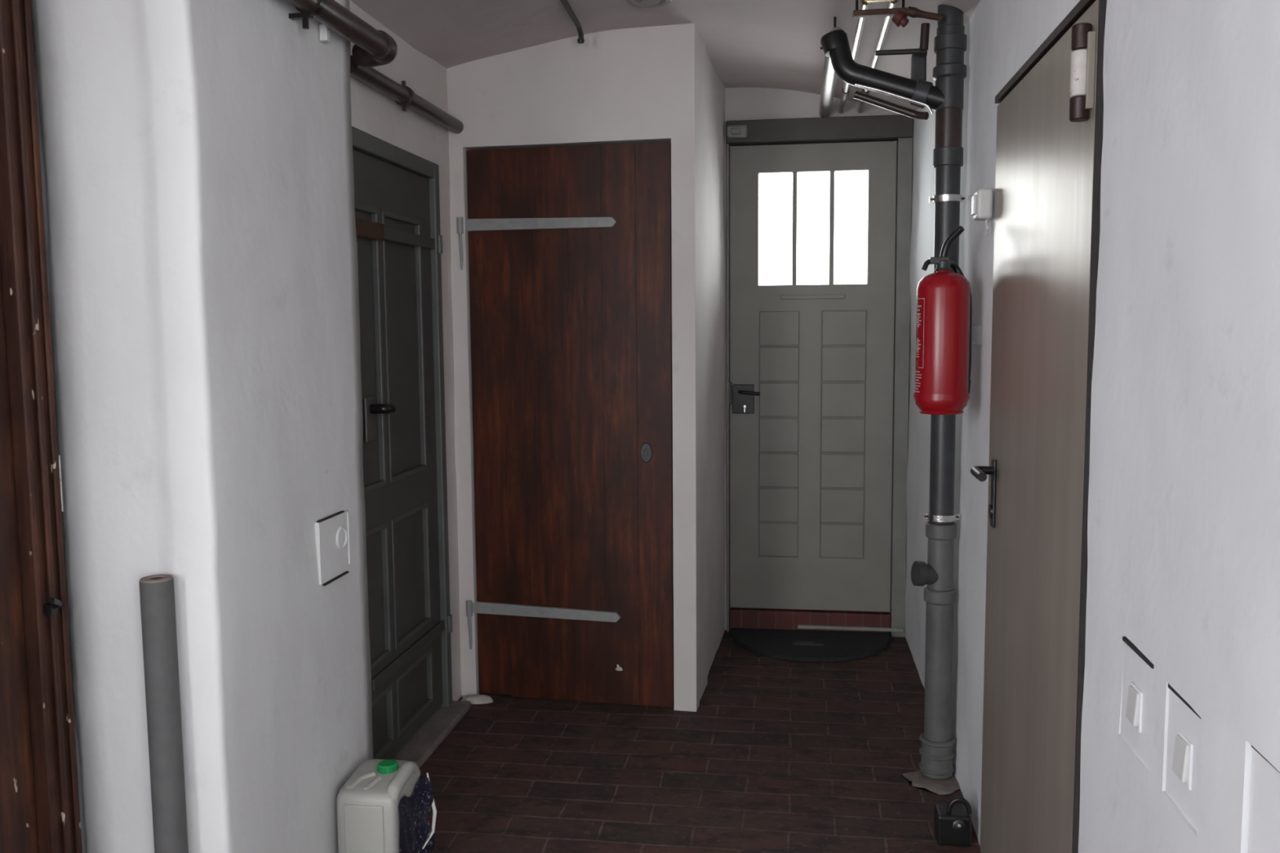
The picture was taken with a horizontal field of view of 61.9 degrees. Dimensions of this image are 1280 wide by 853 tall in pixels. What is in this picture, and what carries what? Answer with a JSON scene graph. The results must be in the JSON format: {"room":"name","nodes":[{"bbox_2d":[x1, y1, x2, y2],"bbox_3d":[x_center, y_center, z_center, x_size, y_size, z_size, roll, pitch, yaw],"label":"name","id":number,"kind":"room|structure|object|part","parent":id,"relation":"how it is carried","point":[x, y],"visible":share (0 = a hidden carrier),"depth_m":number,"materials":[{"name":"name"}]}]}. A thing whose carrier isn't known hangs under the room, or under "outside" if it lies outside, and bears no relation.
{"room":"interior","nodes":[
{"label":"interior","id":0,"kind":"room"},
{"bbox_2d":[31,7,85,852],"bbox_3d":[-1.362,-0.003,1.720,0.312,2.600,1.800,0,6,8],"label":"wall","id":1,"kind":"structure","parent":0,"point":[42,169],"depth_m":2.09,"materials":[{"name":"white paint"}]},
{"bbox_2d":[0,0,82,852],"bbox_3d":[-1.212,0.108,1.610,0.151,2.198,0.901,0,6,8],"label":"door","id":2,"kind":"structure","parent":1,"relation":"in","point":[40,806],"depth_m":1.98,"materials":[{"name":"brown wood"}]},
{"bbox_2d":[31,0,373,852],"bbox_3d":[-0.912,-0.068,2.364,0.329,2.500,0.737,0,6,8],"label":"wall pier","id":3,"kind":"object","parent":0,"point":[197,154],"visible":0.92,"depth_m":2.07,"materials":[{"name":"paint"}]},
{"bbox_2d":[319,23,329,42],"bbox_3d":[-0.724,-0.903,2.447,0.018,0.037,0.017,0,6,8],"label":"clip","id":4,"kind":"object","parent":3,"relation":"attached to","point":[324,31],"visible":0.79,"depth_m":2.44,"materials":[{"name":"white plastic"}]},
{"bbox_2d":[315,510,351,586],"bbox_3d":[-0.728,0.286,2.537,0.018,0.156,0.170,0,6,8],"label":"light switch","id":5,"kind":"object","parent":3,"relation":"attached to","point":[333,533],"visible":1,"depth_m":2.53,"materials":[{"name":"paint"}]},
{"bbox_2d":[285,0,397,67],"bbox_3d":[-0.847,-0.831,1.528,0.125,0.098,2.528,0,6,8],"label":"pipe","id":6,"kind":"object","parent":3,"relation":"attached to","point":[372,47],"visible":1,"depth_m":2.48,"materials":[{"name":"black metal"}]},
{"bbox_2d":[349,0,462,701],"bbox_3d":[-0.882,-0.159,3.310,0.306,2.600,1.600,0,6,8],"label":"wall","id":7,"kind":"structure","parent":0,"point":[374,113],"depth_m":3.58,"materials":[{"name":"paint"}]},
{"bbox_2d":[350,54,463,133],"bbox_3d":[-0.700,-0.998,3.253,0.060,0.088,0.910,0,6,8],"label":"pipe","id":8,"kind":"object","parent":7,"relation":"attached to","point":[405,96],"visible":0.92,"depth_m":3.18,"materials":[{"name":"brown metal"}]},
{"bbox_2d":[351,126,471,768],"bbox_3d":[-0.733,0.099,3.294,0.132,1.898,0.858,0,6,8],"label":"door","id":9,"kind":"structure","parent":7,"relation":"in","point":[397,201],"depth_m":3.37,"materials":[{"name":"grey paint"}]},
{"bbox_3d":[-0.812,-0.220,3.055,0.026,0.830,0.250,0,6,8],"label":"panel","id":10,"kind":"part","parent":9,"relation":"part of","materials":[{"name":"grey paint"}]},
{"bbox_3d":[-0.777,-0.021,3.065,0.008,0.130,0.060,0,6,8],"label":"lock plate","id":11,"kind":"part","parent":9,"relation":"part of","materials":[{"name":"grey paint"}]},
{"bbox_3d":[-0.768,-0.558,3.016,0.006,0.050,0.230,0,6,8],"label":"latch plate","id":12,"kind":"part","parent":9,"relation":"part of","materials":[{"name":"metal"}]},
{"bbox_3d":[-0.790,-0.220,3.052,0.020,0.818,0.238,0,6,8],"label":"panel moulding","id":13,"kind":"part","parent":9,"relation":"part of","materials":[{"name":"grey paint"}]},
{"bbox_3d":[-0.806,0.501,3.124,0.026,0.420,0.250,0,6,8],"label":"panel","id":14,"kind":"part","parent":9,"relation":"part of","materials":[{"name":"grey paint"}]},
{"bbox_3d":[-0.784,0.501,3.121,0.020,0.408,0.238,0,6,8],"label":"panel moulding","id":15,"kind":"part","parent":9,"relation":"part of","materials":[{"name":"grey paint"}]},
{"bbox_3d":[-0.803,0.890,3.162,0.026,0.200,0.250,0,6,8],"label":"panel","id":16,"kind":"part","parent":9,"relation":"part of","materials":[{"name":"grey paint"}]},
{"bbox_3d":[-0.741,-0.050,3.075,0.059,0.030,0.055,0,6,8],"label":"handle","id":17,"kind":"part","parent":9,"relation":"part of","materials":[{"name":"black metal"}]},
{"bbox_3d":[-0.781,0.890,3.158,0.020,0.188,0.238,0,6,8],"label":"panel moulding","id":18,"kind":"part","parent":9,"relation":"part of","materials":[{"name":"grey paint"}]},
{"bbox_3d":[-0.767,-0.250,3.366,0.026,0.830,0.340,0,6,8],"label":"panel","id":19,"kind":"part","parent":9,"relation":"part of","materials":[{"name":"grey paint"}]},
{"bbox_3d":[-0.745,-0.250,3.362,0.020,0.818,0.328,0,6,8],"label":"panel moulding","id":20,"kind":"part","parent":9,"relation":"part of","materials":[{"name":"grey paint"}]},
{"bbox_3d":[-0.761,0.471,3.435,0.026,0.420,0.340,0,6,8],"label":"panel","id":21,"kind":"part","parent":9,"relation":"part of","materials":[{"name":"grey paint"}]},
{"bbox_3d":[-0.739,0.471,3.432,0.020,0.408,0.328,0,6,8],"label":"panel moulding","id":22,"kind":"part","parent":9,"relation":"part of","materials":[{"name":"grey paint"}]},
{"bbox_3d":[-0.758,0.860,3.472,0.026,0.200,0.340,0,6,8],"label":"panel","id":23,"kind":"part","parent":9,"relation":"part of","materials":[{"name":"grey paint"}]},
{"bbox_3d":[-0.736,0.860,3.469,0.020,0.188,0.328,0,6,8],"label":"panel moulding","id":24,"kind":"part","parent":9,"relation":"part of","materials":[{"name":"grey paint"}]},
{"bbox_3d":[-0.725,1.030,3.385,0.132,0.027,0.855,0,6,8],"label":"sill","id":25,"kind":"part","parent":9,"relation":"part of","materials":[{"name":"grey stone"}]},
{"bbox_2d":[446,22,707,711],"bbox_3d":[-0.403,-0.218,3.889,1.270,2.600,0.306,1,6,12],"label":"wall","id":26,"kind":"structure","parent":0,"point":[639,84],"depth_m":3.65,"materials":[{"name":"paint"}]},
{"bbox_2d":[457,141,674,707],"bbox_3d":[-0.259,0.013,3.755,0.755,1.956,0.064,0,6,10],"label":"door","id":27,"kind":"structure","parent":26,"relation":"in","point":[570,247],"depth_m":3.74,"materials":[{"name":"brown wood"}]},
{"bbox_3d":[0.022,0.091,3.691,0.042,0.071,0.003,1,6,12],"label":"keyhole plate","id":28,"kind":"part","parent":27,"relation":"part of","materials":[{"name":"black plastic"}]},
{"bbox_2d":[350,0,980,110],"bbox_3d":[-0.049,-1.127,2.588,2.750,0.527,4.500,0,6,8],"label":"ceiling","id":29,"kind":"structure","parent":0,"point":[750,43],"depth_m":3.43,"materials":[{"name":"paint"}]},
{"bbox_2d":[560,0,584,44],"bbox_3d":[-0.285,-1.196,2.674,0.025,0.057,1.616,0,6,7],"label":"conduit","id":30,"kind":"object","parent":29,"relation":"attached to","point":[580,39],"visible":1,"depth_m":3.34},
{"bbox_2d":[626,0,672,8],"bbox_3d":[0.029,-1.286,3.206,0.140,0.026,0.140,0,6,8],"label":"ceiling fitting","id":31,"kind":"object","parent":29,"relation":"attached to","point":[639,3],"visible":1,"depth_m":3.23,"materials":[{"name":"white"}]},
{"bbox_2d":[818,16,844,117],"bbox_3d":[0.661,-1.242,3.743,0.075,0.182,1.419,0,6,8],"label":"ceiling pipe","id":32,"kind":"object","parent":29,"relation":"attached to","point":[829,76],"visible":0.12,"depth_m":3.86,"materials":[{"name":"silver metal"}]},
{"bbox_2d":[838,0,870,114],"bbox_3d":[0.366,-0.993,1.186,0.029,0.036,6.590,0,6,8],"label":"pipe","id":33,"kind":"object","parent":29,"relation":"attached to","point":[860,22],"visible":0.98,"depth_m":3.34,"materials":[{"name":"silver metal"}]},
{"bbox_2d":[853,0,943,27],"bbox_3d":[0.701,-1.148,2.880,0.242,0.116,0.125,0,6,8],"label":"bracket","id":34,"kind":"object","parent":29,"relation":"attached to","point":[900,15],"visible":1,"depth_m":2.92,"materials":[{"name":"metal"}]},
{"bbox_2d":[857,0,898,113],"bbox_3d":[0.440,-0.992,1.175,0.029,0.036,6.590,0,6,8],"label":"pipe","id":35,"kind":"object","parent":34,"relation":"attached to","point":[886,20],"visible":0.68,"depth_m":3.30,"materials":[{"name":"silver metal"}]},
{"bbox_3d":[0.660,-1.138,2.933,0.145,0.016,0.025,0,6,8],"label":"rail","id":36,"kind":"part","parent":34,"relation":"part of","materials":[{"name":"metal"}]},
{"bbox_3d":[0.714,-1.117,2.923,0.046,0.046,0.042,0,6,8],"label":"valve knob","id":37,"kind":"part","parent":34,"relation":"part of","materials":[{"name":"red metal"}]},
{"bbox_3d":[0.778,-1.129,2.916,0.101,0.041,0.028,0,5,5],"label":"arm","id":38,"kind":"part","parent":34,"relation":"part of","materials":[{"name":"metal"}]},
{"bbox_2d":[419,629,980,852],"bbox_3d":[-0.276,1.262,1.634,6.200,0.125,6.900,0,6,8],"label":"floor","id":39,"kind":"structure","parent":0,"point":[775,755],"depth_m":3.25,"materials":[{"name":"brown brick"}]},
{"bbox_2d":[138,574,188,852],"bbox_3d":[-0.896,0.724,2.029,0.064,0.888,0.062,0,6,8],"label":"tube","id":40,"kind":"object","parent":39,"relation":"on","point":[157,593],"visible":1,"depth_m":1.99,"materials":[{"name":"grey plastic"}]},
{"bbox_2d":[336,759,436,852],"bbox_3d":[-0.610,0.966,2.573,0.187,0.298,0.194,0,6,8],"label":"canister","id":41,"kind":"object","parent":39,"relation":"on","point":[384,806],"visible":1,"depth_m":2.50,"materials":[{"name":"white plastic"}]},
{"bbox_3d":[-0.641,0.986,2.485,0.096,0.215,0.008,0,6,8],"label":"panel","id":42,"kind":"part","parent":41,"relation":"part of","materials":[{"name":"plastic"}]},
{"bbox_3d":[-0.569,0.847,2.558,0.036,0.059,0.172,0,6,8],"label":"handle","id":43,"kind":"part","parent":41,"relation":"part of","materials":[{"name":"plastic"}]},
{"bbox_2d":[460,694,493,704],"bbox_3d":[-0.588,0.981,3.849,0.122,0.022,0.062,0,6,8],"label":"lump","id":44,"kind":"object","parent":39,"relation":"on","point":[475,699],"visible":0.93,"depth_m":3.83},
{"bbox_2d":[730,627,891,662],"bbox_3d":[0.712,0.914,4.453,0.690,0.015,0.397,0,6,8],"label":"door mat","id":45,"kind":"object","parent":39,"relation":"on","point":[806,646],"visible":1,"depth_m":4.46,"materials":[{"name":"black rubber"}]},
{"bbox_2d":[902,769,960,795],"bbox_3d":[0.875,1.041,3.150,0.174,0.011,0.175,-3,6,-28],"label":"mortar patch","id":46,"kind":"object","parent":39,"relation":"on","point":[916,779],"visible":0.62,"depth_m":3.12,"materials":[{"name":"beige concrete"}]},
{"bbox_2d":[933,796,972,846],"bbox_3d":[0.816,1.020,2.775,0.088,0.128,0.094,0,6,8],"label":"padlock","id":47,"kind":"object","parent":39,"relation":"on","point":[952,822],"visible":1,"depth_m":2.75,"materials":[{"name":"plastic"}]},
{"bbox_3d":[0.826,0.979,2.759,0.065,0.043,0.013,0,6,8],"label":"ring handle","id":48,"kind":"part","parent":47,"relation":"part of","materials":[{"name":"black plastic"}]},
{"bbox_2d":[706,50,725,675],"bbox_3d":[0.257,-0.276,4.180,0.070,2.550,1.120,1,6,10],"label":"wall","id":49,"kind":"structure","parent":0,"point":[715,89],"depth_m":4.25,"materials":[{"name":"paint"}]},
{"bbox_2d":[724,87,911,630],"bbox_3d":[0.803,-0.328,4.669,1.250,2.550,0.256,0,6,8],"label":"wall","id":50,"kind":"structure","parent":0,"point":[740,103],"depth_m":4.48,"materials":[{"name":"paint"}]},
{"bbox_2d":[726,114,913,637],"bbox_3d":[0.768,-0.221,4.610,1.000,2.350,0.216,0,6,8],"label":"door","id":51,"kind":"structure","parent":50,"relation":"in","point":[818,375],"depth_m":4.58,"materials":[{"name":"grey paint"}]},
{"bbox_3d":[0.386,-0.143,4.617,0.021,0.100,0.014,0,6,8],"label":"strike plate","id":52,"kind":"part","parent":51,"relation":"part of","materials":[{"name":"black metal"}]},
{"bbox_2d":[726,124,747,137],"bbox_3d":[0.405,-1.233,4.450,0.085,0.050,0.050,0,6,8],"label":"box","id":53,"kind":"object","parent":51,"relation":"attached to","point":[732,131],"depth_m":4.44,"materials":[{"name":"grey paint"}]},
{"bbox_3d":[0.469,-0.145,4.581,0.095,0.023,0.058,0,6,8],"label":"handle","id":54,"kind":"part","parent":51,"relation":"part of","materials":[{"name":"black metal"}]},
{"bbox_3d":[0.606,0.496,4.667,0.167,0.145,0.007,0,6,8],"label":"panel","id":55,"kind":"part","parent":51,"relation":"part of","materials":[{"name":"grey paint"}]},
{"bbox_3d":[0.601,-0.115,4.609,0.167,0.145,0.007,0,6,8],"label":"panel","id":56,"kind":"part","parent":51,"relation":"part of","materials":[{"name":"grey paint"}]},
{"bbox_3d":[0.602,0.037,4.623,0.167,0.145,0.007,0,6,8],"label":"panel","id":57,"kind":"part","parent":51,"relation":"part of","materials":[{"name":"grey paint"}]},
{"bbox_3d":[0.603,0.190,4.638,0.167,0.145,0.007,0,6,8],"label":"panel","id":58,"kind":"part","parent":51,"relation":"part of","materials":[{"name":"grey paint"}]},
{"bbox_3d":[0.605,0.343,4.652,0.167,0.145,0.007,0,6,8],"label":"panel","id":59,"kind":"part","parent":51,"relation":"part of","materials":[{"name":"grey paint"}]},
{"bbox_3d":[0.598,-0.421,4.579,0.167,0.145,0.007,0,6,8],"label":"panel","id":60,"kind":"part","parent":51,"relation":"part of","materials":[{"name":"grey paint"}]},
{"bbox_3d":[0.600,-0.268,4.594,0.167,0.145,0.007,0,6,8],"label":"panel","id":61,"kind":"part","parent":51,"relation":"part of","materials":[{"name":"grey paint"}]},
{"bbox_3d":[0.875,0.344,4.613,0.183,0.145,0.007,0,6,8],"label":"panel","id":62,"kind":"part","parent":51,"relation":"part of","materials":[{"name":"grey paint"}]},
{"bbox_3d":[0.876,0.497,4.628,0.183,0.145,0.007,0,6,8],"label":"panel","id":63,"kind":"part","parent":51,"relation":"part of","materials":[{"name":"grey paint"}]},
{"bbox_3d":[0.872,0.039,4.584,0.183,0.145,0.007,0,6,8],"label":"panel","id":64,"kind":"part","parent":51,"relation":"part of","materials":[{"name":"grey paint"}]},
{"bbox_3d":[0.874,0.192,4.599,0.183,0.145,0.007,0,6,8],"label":"panel","id":65,"kind":"part","parent":51,"relation":"part of","materials":[{"name":"grey paint"}]},
{"bbox_3d":[0.871,-0.114,4.569,0.183,0.145,0.007,0,6,8],"label":"panel","id":66,"kind":"part","parent":51,"relation":"part of","materials":[{"name":"grey paint"}]},
{"bbox_3d":[0.870,-0.267,4.555,0.183,0.145,0.007,0,6,8],"label":"panel","id":67,"kind":"part","parent":51,"relation":"part of","materials":[{"name":"grey paint"}]},
{"bbox_3d":[0.868,-0.419,4.540,0.183,0.145,0.007,0,6,8],"label":"panel","id":68,"kind":"part","parent":51,"relation":"part of","materials":[{"name":"grey paint"}]},
{"bbox_2d":[905,0,1279,852],"bbox_3d":[0.983,-0.099,2.528,0.279,2.600,4.280,0,6,8],"label":"wall","id":69,"kind":"structure","parent":0,"point":[1184,516],"depth_m":1.42,"materials":[{"name":"white paint"}]},
{"bbox_2d":[820,4,966,779],"bbox_3d":[0.722,-0.094,3.092,0.409,2.256,0.113,1,6,13],"label":"pipe","id":70,"kind":"object","parent":69,"relation":"attached to","point":[937,753],"visible":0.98,"depth_m":3.04,"materials":[{"name":"grey plastic"}]},
{"bbox_2d":[853,90,928,119],"bbox_3d":[0.725,-0.927,3.080,0.214,0.097,0.035,1,6,19],"label":"drain pipe","id":71,"kind":"object","parent":70,"relation":"attached to","point":[860,95],"visible":1,"depth_m":3.07,"materials":[{"name":"metal"}]},
{"bbox_2d":[854,83,933,114],"bbox_3d":[0.709,-0.916,2.978,0.215,0.099,0.012,1,6,15],"label":"pipe","id":72,"kind":"object","parent":70,"relation":"attached to","point":[886,92],"visible":1,"depth_m":2.97,"materials":[{"name":"silver metal"}]},
{"bbox_2d":[875,22,929,57],"bbox_3d":[0.735,-1.080,2.990,0.145,0.082,0.052,0,6,8],"label":"pipe","id":73,"kind":"object","parent":70,"relation":"attached to","point":[922,51],"visible":1,"depth_m":2.99,"materials":[{"name":"brown metal"}]},
{"bbox_2d":[910,53,926,80],"bbox_3d":[0.799,-1.016,3.059,0.041,0.103,0.040,0,6,8],"label":"box","id":74,"kind":"object","parent":70,"relation":"attached to","point":[918,64],"visible":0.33,"depth_m":3.04,"materials":[{"name":"grey plastic"}]},
{"bbox_2d":[909,79,933,108],"bbox_3d":[0.790,-0.935,2.997,0.063,0.081,0.075,0,6,8],"label":"socket","id":75,"kind":"object","parent":70,"relation":"attached to","point":[921,90],"depth_m":2.97,"materials":[{"name":"grey plastic"}]},
{"bbox_2d":[920,742,953,779],"bbox_3d":[0.881,0.978,3.165,0.092,0.104,0.092,0,6,8],"label":"socket","id":76,"kind":"object","parent":70,"relation":"attached to","point":[936,757],"depth_m":3.12,"materials":[{"name":"grey plastic"}]},
{"bbox_2d":[933,146,963,168],"bbox_3d":[0.866,-0.756,2.999,0.082,0.050,0.082,0,6,8],"label":"socket","id":77,"kind":"object","parent":70,"relation":"attached to","point":[944,157],"depth_m":2.97,"materials":[{"name":"grey plastic"}]},
{"bbox_2d":[933,32,966,53],"bbox_3d":[0.864,-1.065,2.969,0.088,0.040,0.088,0,6,8],"label":"socket","id":78,"kind":"object","parent":70,"relation":"attached to","point":[944,42],"depth_m":2.94,"materials":[{"name":"grey plastic"}]},
{"bbox_2d":[913,225,982,414],"bbox_3d":[0.787,-0.268,2.702,0.174,0.470,0.137,0,6,8],"label":"fire extinguisher","id":79,"kind":"object","parent":69,"relation":"attached to","point":[945,335],"visible":1,"depth_m":2.66,"materials":[{"name":"red metal"},{"name":"black plastic"},{"name":"grey paint"}]},
{"bbox_3d":[0.781,-0.460,2.671,0.065,0.082,0.020,5,8,44],"label":"carry handle","id":80,"kind":"part","parent":79,"relation":"part of","materials":[{"name":"black plastic"}]},
{"bbox_2d":[971,188,992,235],"bbox_3d":[0.840,-0.525,2.626,0.042,0.112,0.070,0,6,8],"label":"switch","id":81,"kind":"object","parent":69,"relation":"attached to","point":[982,198],"visible":1,"depth_m":2.59,"materials":[{"name":"white plastic"}]},
{"bbox_2d":[969,0,1106,852],"bbox_3d":[0.804,0.201,2.197,0.138,1.899,0.888,0,6,8],"label":"door","id":82,"kind":"structure","parent":69,"relation":"in","point":[1050,113],"depth_m":2.06,"materials":[{"name":"paint"}]},
{"bbox_3d":[0.803,0.109,2.485,0.054,0.021,0.126,0,6,8],"label":"handle","id":83,"kind":"part","parent":82,"relation":"part of","materials":[{"name":"black plastic"}]},
{"bbox_3d":[0.841,0.159,2.538,0.007,0.163,0.034,0,6,8],"label":"handle plate","id":84,"kind":"part","parent":82,"relation":"part of","materials":[{"name":"black plastic"}]},
{"bbox_3d":[0.824,-0.737,2.103,0.081,0.016,0.887,0,6,8],"label":"frame","id":85,"kind":"part","parent":82,"relation":"part of","materials":[{"name":"grey metal"}]},
{"bbox_3d":[0.833,0.210,2.194,0.079,1.881,0.888,0,6,8],"label":"frame","id":86,"kind":"part","parent":82,"relation":"part of","materials":[{"name":"white paint"}]},
{"bbox_2d":[1120,636,1154,769],"bbox_3d":[0.727,0.392,1.514,0.060,0.150,0.138,0,6,8],"label":"switch","id":87,"kind":"object","parent":69,"relation":"attached to","point":[1138,670],"visible":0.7,"depth_m":1.51,"materials":[{"name":"white paint"}]},
{"bbox_2d":[1165,683,1200,831],"bbox_3d":[0.699,0.412,1.326,0.060,0.146,0.128,0,6,8],"label":"switch","id":88,"kind":"object","parent":69,"relation":"attached to","point":[1184,731],"visible":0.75,"depth_m":1.33,"materials":[{"name":"white paint"}]},
{"bbox_2d":[1247,745,1279,852],"bbox_3d":[0.660,0.391,1.070,0.063,0.114,0.073,0,6,8],"label":"panel","id":89,"kind":"object","parent":69,"relation":"attached to","point":[1264,833],"visible":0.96,"depth_m":1.07,"materials":[{"name":"white paint"}]}
]}

